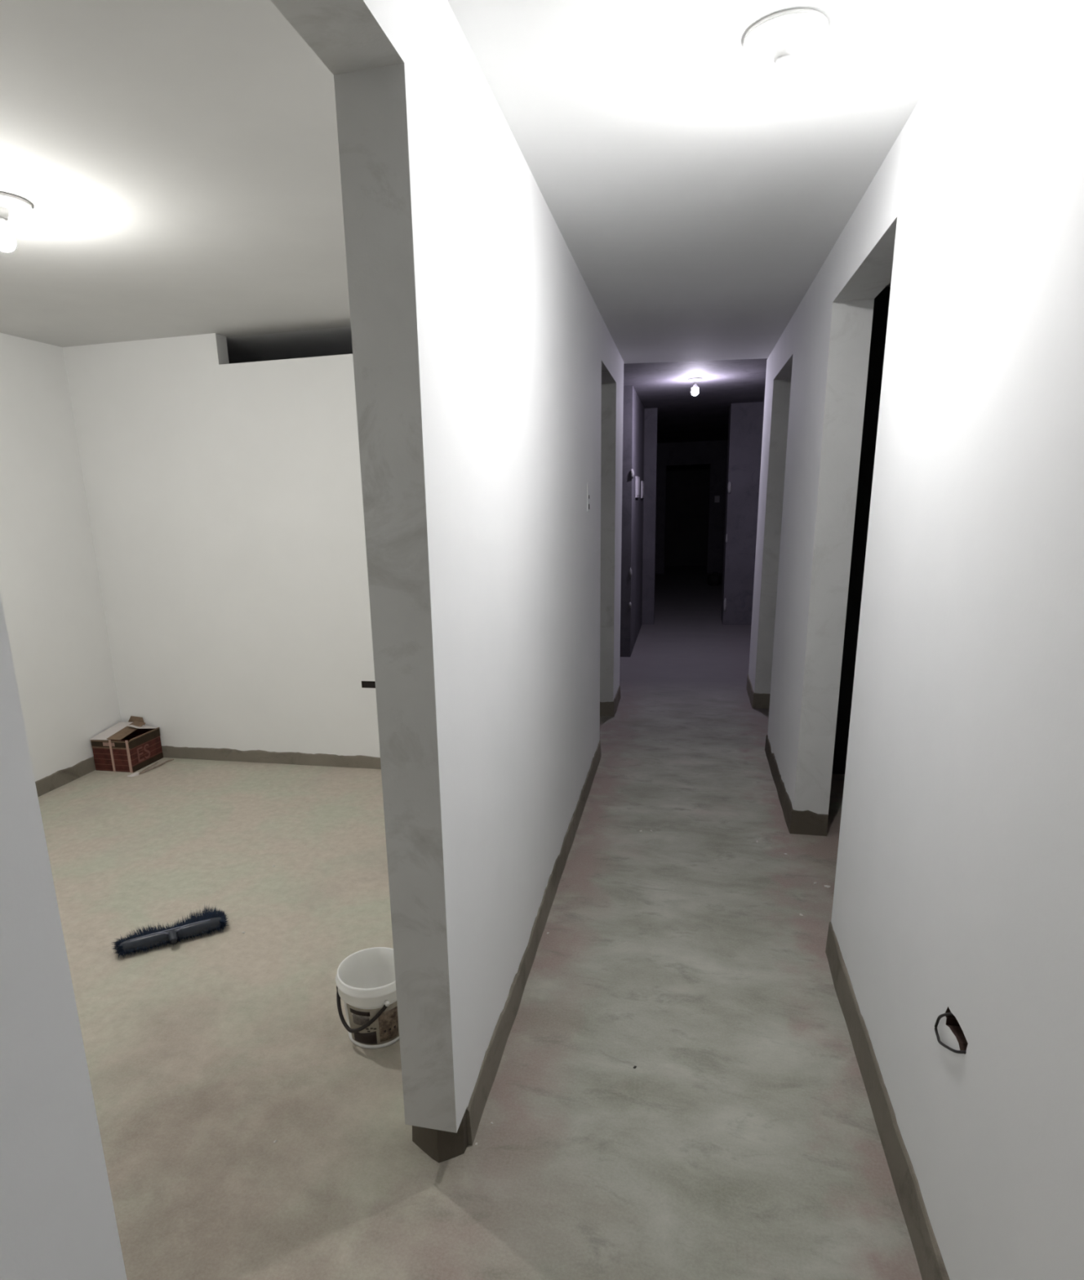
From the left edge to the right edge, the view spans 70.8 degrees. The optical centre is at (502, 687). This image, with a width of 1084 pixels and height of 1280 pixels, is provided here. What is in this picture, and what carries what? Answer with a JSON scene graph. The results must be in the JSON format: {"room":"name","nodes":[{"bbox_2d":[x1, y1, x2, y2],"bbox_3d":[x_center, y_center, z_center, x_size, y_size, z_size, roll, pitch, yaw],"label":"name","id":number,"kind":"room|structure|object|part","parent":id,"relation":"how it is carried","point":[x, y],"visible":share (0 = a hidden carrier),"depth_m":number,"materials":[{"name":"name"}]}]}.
{"room":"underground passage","nodes":[
{"label":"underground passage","id":0,"kind":"room"},
{"bbox_2d":[0,333,121,781],"bbox_3d":[-2.915,-0.291,2.805,0.120,2.406,3.730,2,14,13],"label":"wall","id":1,"kind":"structure","parent":0,"point":[51,592],"depth_m":4.21,"materials":[{"name":"paint"}]},
{"bbox_2d":[35,756,96,796],"bbox_3d":[-2.806,0.820,3.125,0.025,0.099,3.610,2,14,13],"label":"baseboard","id":2,"kind":"structure","parent":1,"relation":"attached to","point":[62,777],"depth_m":4.34,"materials":[{"name":"grey concrete"}]},
{"bbox_2d":[62,333,380,757],"bbox_3d":[-1.094,-0.714,4.284,2.958,2.406,0.100,2,14,13],"label":"wall","id":3,"kind":"structure","parent":0,"point":[224,500],"depth_m":4.32,"materials":[{"name":"paint"}]},
{"bbox_2d":[161,745,381,768],"bbox_3d":[-1.012,0.429,4.502,2.834,0.086,0.023,2,14,13],"label":"baseboard","id":4,"kind":"structure","parent":3,"relation":"attached to","point":[204,753],"depth_m":4.58,"materials":[{"name":"grey concrete"}]},
{"bbox_2d":[362,680,375,687],"bbox_3d":[-0.748,-0.022,4.352,0.098,0.038,0.030,2,14,13],"label":"junction box","id":5,"kind":"object","parent":3,"relation":"attached to","point":[366,683],"visible":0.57,"depth_m":4.34,"materials":[{"name":"black plastic"}]},
{"bbox_2d":[0,0,623,1279],"bbox_3d":[-0.028,-0.222,2.145,0.136,2.406,7.340,2,14,13],"label":"wall","id":6,"kind":"structure","parent":0,"point":[489,372],"depth_m":1.57,"materials":[{"name":"paint"}]},
{"bbox_2d":[412,1107,467,1162],"bbox_3d":[-0.156,1.046,1.810,0.135,0.121,0.084,3,15,18],"label":"baseboard","id":7,"kind":"structure","parent":6,"relation":"attached to","point":[441,1146],"depth_m":1.79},
{"bbox_2d":[466,740,600,1145],"bbox_3d":[0.193,0.698,3.179,0.136,0.121,2.870,2,14,13],"label":"baseboard","id":8,"kind":"structure","parent":6,"relation":"attached to","point":[494,1053],"depth_m":2.34,"materials":[{"name":"grey concrete"}]},
{"bbox_2d":[586,482,590,511],"bbox_3d":[0.409,-0.909,3.635,0.009,0.130,0.080,2,14,13],"label":"switch box","id":9,"kind":"object","parent":6,"relation":"attached to","point":[588,483],"visible":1,"depth_m":3.62,"materials":[{"name":"paint"}]},
{"bbox_2d":[600,685,620,716],"bbox_3d":[0.778,0.089,5.579,0.134,0.119,0.520,2,14,13],"label":"baseboard","id":10,"kind":"structure","parent":6,"relation":"attached to","point":[606,708],"depth_m":5.34,"materials":[{"name":"grey concrete"}]},
{"bbox_2d":[38,565,922,1279],"bbox_3d":[1.774,-0.284,7.447,10.000,0.120,19.000,2,14,13],"label":"floor","id":11,"kind":"structure","parent":0,"point":[742,1141],"depth_m":2.20,"materials":[{"name":"grey concrete"}]},
{"bbox_2d":[89,715,163,773],"bbox_3d":[-2.282,0.342,4.633,0.279,0.264,0.282,2,14,13],"label":"cardboard box","id":12,"kind":"object","parent":11,"relation":"on","point":[131,746],"visible":1,"depth_m":4.54,"materials":[{"name":"red cardboard"}]},
{"bbox_2d":[127,772,139,777],"bbox_3d":[-2.158,0.511,4.457,0.075,0.010,0.039,-12,17,-37],"label":"paper scrap","id":13,"kind":"object","parent":11,"relation":"on","point":[135,774],"visible":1,"depth_m":4.45,"materials":[{"name":"white paper"}]},
{"bbox_2d":[138,758,173,774],"bbox_3d":[-2.099,0.474,4.593,0.067,0.014,0.273,2,14,13],"label":"string","id":14,"kind":"object","parent":11,"relation":"on","point":[143,771],"visible":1,"depth_m":4.57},
{"bbox_2d":[111,903,230,958],"bbox_3d":[-1.189,0.867,2.732,0.398,0.083,0.154,-11,16,-31],"label":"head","id":15,"kind":"object","parent":11,"relation":"on","point":[210,921],"visible":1,"depth_m":2.71},
{"bbox_2d":[168,929,177,944],"bbox_3d":[-1.163,0.883,2.687,0.034,0.039,0.046,-9,15,-26],"label":"socket","id":16,"kind":"object","parent":15,"relation":"attached to","point":[172,934],"depth_m":2.68,"materials":[{"name":"grey plastic"}]},
{"bbox_2d":[335,946,399,1048],"bbox_3d":[-0.370,0.906,2.214,0.218,0.206,0.220,-5,14,-11],"label":"bucket","id":17,"kind":"object","parent":11,"relation":"on","point":[366,981],"visible":0.83,"depth_m":2.16,"materials":[{"name":"white plastic"}]},
{"bbox_2d":[349,1007,369,1016],"bbox_3d":[-0.401,0.911,2.131,0.064,0.014,0.009,3,15,20],"label":"print","id":18,"kind":"object","parent":17,"relation":"on","point":[353,1011],"depth_m":2.13,"materials":[{"name":"black"}]},
{"bbox_2d":[351,1013,369,1026],"bbox_3d":[-0.398,0.935,2.138,0.054,0.032,0.008,3,15,19],"label":"print","id":19,"kind":"object","parent":17,"relation":"on","point":[357,1019],"depth_m":2.13},
{"bbox_3d":[-0.414,0.918,2.156,0.204,0.099,0.066,8,17,35],"label":"handle","id":20,"kind":"part","parent":17,"relation":"part of","materials":[{"name":"black plastic"}]},
{"bbox_2d":[354,1031,377,1044],"bbox_3d":[-0.390,0.987,2.158,0.064,0.044,0.037,-5,14,-11],"label":"print","id":21,"kind":"object","parent":17,"relation":"attached to","point":[360,1037],"depth_m":2.15,"materials":[{"name":"black paper"}]},
{"bbox_2d":[378,1005,398,1042],"bbox_3d":[-0.322,0.954,2.156,0.057,0.098,0.029,-5,14,-11],"label":"print","id":22,"kind":"object","parent":17,"relation":"attached to","point":[388,1020],"depth_m":2.15},
{"bbox_2d":[0,0,977,443],"bbox_3d":[1.694,-2.775,6.833,10.000,0.200,19.000,2,14,13],"label":"ceiling","id":23,"kind":"structure","parent":0,"point":[696,215],"depth_m":2.10,"materials":[{"name":"paint"}]},
{"bbox_2d":[0,191,32,252],"bbox_3d":[-1.496,-1.376,2.273,0.176,0.135,0.176,2,14,13],"label":"ceiling light","id":24,"kind":"object","parent":23,"relation":"attached to","point":[11,205],"visible":1,"depth_m":2.26,"materials":[{"name":"white ceramic"}]},
{"bbox_2d":[0,206,9,220],"bbox_3d":[-1.497,-1.410,2.265,0.052,0.028,0.052,2,14,13],"label":"socket","id":25,"kind":"object","parent":24,"relation":"attached to","point":[4,211],"depth_m":2.26,"materials":[{"name":"white ceramic"}]},
{"bbox_3d":[-1.496,-1.384,2.272,0.055,0.030,0.055,2,14,13],"label":"bulb","id":26,"kind":"part","parent":24,"relation":"part of","materials":[{"name":"white glass"}]},
{"bbox_3d":[-1.495,-1.340,2.282,0.062,0.061,0.062,2,14,13],"label":"bulb","id":27,"kind":"part","parent":24,"relation":"part of","materials":[{"name":"white glass"}]},
{"bbox_2d":[688,377,702,395],"bbox_3d":[1.629,-2.540,6.442,0.116,0.135,0.116,2,14,13],"label":"ceiling light","id":28,"kind":"object","parent":23,"relation":"attached to","point":[695,389],"visible":1,"depth_m":6.42,"materials":[{"name":"white ceramic"}]},
{"bbox_3d":[1.630,-2.504,6.451,0.062,0.061,0.062,2,14,13],"label":"bulb","id":29,"kind":"part","parent":28,"relation":"part of","materials":[{"name":"white glass"}]},
{"bbox_2d":[692,380,698,384],"bbox_3d":[1.628,-2.574,6.434,0.052,0.028,0.052,2,14,13],"label":"socket","id":30,"kind":"object","parent":28,"relation":"attached to","point":[695,382],"depth_m":6.41,"materials":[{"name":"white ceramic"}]},
{"bbox_2d":[743,8,828,110],"bbox_3d":[0.578,-1.269,1.567,0.162,0.135,0.162,2,14,13],"label":"ceiling light","id":31,"kind":"object","parent":23,"relation":"attached to","point":[779,37],"visible":1,"depth_m":1.54,"materials":[{"name":"white ceramic"}]},
{"bbox_3d":[0.579,-1.233,1.576,0.062,0.061,0.062,2,14,13],"label":"bulb","id":32,"kind":"part","parent":31,"relation":"part of","materials":[{"name":"white glass"}]},
{"bbox_3d":[0.578,-1.277,1.565,0.055,0.030,0.055,2,14,13],"label":"bulb","id":33,"kind":"part","parent":31,"relation":"part of","materials":[{"name":"white glass"}]},
{"bbox_2d":[771,36,798,62],"bbox_3d":[0.577,-1.303,1.558,0.052,0.028,0.052,2,14,13],"label":"bulb","id":34,"kind":"object","parent":31,"relation":"attached to","point":[784,49],"depth_m":1.54,"materials":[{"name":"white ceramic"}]},
{"bbox_2d":[619,385,644,657],"bbox_3d":[-0.019,-1.742,8.240,2.930,2.441,1.930,2,14,13],"label":"wall","id":35,"kind":"structure","parent":0,"point":[633,411],"depth_m":7.20,"materials":[{"name":"white paint"}]},
{"bbox_2d":[628,567,631,577],"bbox_3d":[1.192,-1.070,7.093,0.027,0.096,0.020,6,16,30],"label":"plaster patch","id":36,"kind":"object","parent":35,"relation":"attached to","point":[630,569],"visible":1,"depth_m":7.09,"materials":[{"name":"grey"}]},
{"bbox_2d":[630,469,634,478],"bbox_3d":[1.173,-1.929,6.879,0.035,0.087,0.023,2,14,13],"label":"plaster patch","id":37,"kind":"object","parent":35,"relation":"attached to","point":[632,473],"visible":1,"depth_m":6.87,"materials":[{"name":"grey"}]},
{"bbox_2d":[635,475,639,497],"bbox_3d":[1.341,-1.989,7.564,0.024,0.200,0.400,2,14,13],"label":"box","id":38,"kind":"object","parent":35,"relation":"attached to","point":[637,478],"visible":0.94,"depth_m":7.41,"materials":[{"name":"grey"}]},
{"bbox_2d":[640,480,644,497],"bbox_3d":[1.549,-2.186,8.418,0.024,0.180,0.400,2,14,13],"label":"box","id":39,"kind":"object","parent":35,"relation":"attached to","point":[642,483],"visible":0.94,"depth_m":8.27,"materials":[{"name":"grey"}]},
{"bbox_2d":[664,464,710,566],"bbox_3d":[3.860,-3.795,16.065,6.700,2.441,0.100,2,14,13],"label":"wall","id":40,"kind":"structure","parent":0,"point":[687,486],"depth_m":16.04,"materials":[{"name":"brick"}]},
{"bbox_2d":[655,440,728,573],"bbox_3d":[3.498,-3.417,14.579,6.700,2.441,0.150,2,14,13],"label":"wall","id":41,"kind":"structure","parent":0,"point":[713,453],"depth_m":14.38,"materials":[{"name":"white paint"}]},
{"bbox_2d":[714,495,719,502],"bbox_3d":[4.037,-3.542,14.327,0.090,0.120,0.018,2,14,13],"label":"wall switch","id":42,"kind":"object","parent":41,"relation":"attached to","point":[717,498],"visible":1,"depth_m":14.32,"materials":[{"name":"grey plastic"}]},
{"bbox_2d":[641,401,764,625],"bbox_3d":[2.127,-1.978,8.918,6.720,2.441,0.450,2,14,13],"label":"wall","id":43,"kind":"structure","parent":0,"point":[745,424],"depth_m":8.62,"materials":[{"name":"white paint"}]},
{"bbox_2d":[723,597,726,612],"bbox_3d":[2.582,-0.949,8.831,0.034,0.186,0.025,2,14,13],"label":"plaster patch","id":44,"kind":"object","parent":43,"relation":"attached to","point":[725,599],"visible":1,"depth_m":8.82,"materials":[{"name":"grey"}]},
{"bbox_2d":[727,481,731,493],"bbox_3d":[2.538,-2.234,8.515,0.045,0.135,0.025,2,14,13],"label":"plaster patch","id":45,"kind":"object","parent":43,"relation":"attached to","point":[729,486],"visible":1,"depth_m":8.51,"materials":[{"name":"grey"}]},
{"bbox_2d":[831,286,890,773],"bbox_3d":[2.857,-0.684,3.646,2.561,2.406,0.120,2,14,13],"label":"wall","id":46,"kind":"structure","parent":0,"point":[881,306],"depth_m":3.81,"materials":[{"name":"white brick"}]},
{"bbox_2d":[748,0,1083,1279],"bbox_3d":[1.090,-0.236,2.059,0.174,2.406,7.700,2,14,13],"label":"wall","id":47,"kind":"structure","parent":0,"point":[959,884],"depth_m":1.42,"materials":[{"name":"paint"}]},
{"bbox_2d":[746,674,769,708],"bbox_3d":[1.921,0.027,5.672,0.159,0.122,0.570,2,14,13],"label":"baseboard","id":48,"kind":"structure","parent":47,"relation":"attached to","point":[757,700],"depth_m":5.42,"materials":[{"name":"grey concrete"}]},
{"bbox_2d":[764,734,828,835],"bbox_3d":[1.502,0.464,3.956,0.159,0.122,1.192,2,14,13],"label":"baseboard","id":49,"kind":"structure","parent":47,"relation":"attached to","point":[807,822],"depth_m":3.42,"materials":[{"name":"grey concrete"}]},
{"bbox_2d":[825,921,949,1279],"bbox_3d":[0.697,1.299,0.658,0.159,0.128,3.938,2,14,13],"label":"baseboard","id":50,"kind":"structure","parent":47,"relation":"attached to","point":[930,1260],"depth_m":1.75,"materials":[{"name":"grey concrete"}]},
{"bbox_2d":[934,1012,966,1053],"bbox_3d":[0.824,0.648,1.399,0.032,0.079,0.138,-2,14,1],"label":"electrical cable","id":51,"kind":"object","parent":47,"relation":"attached to","point":[941,1015],"visible":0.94,"depth_m":1.42,"materials":[{"name":"black plastic"}]}
]}

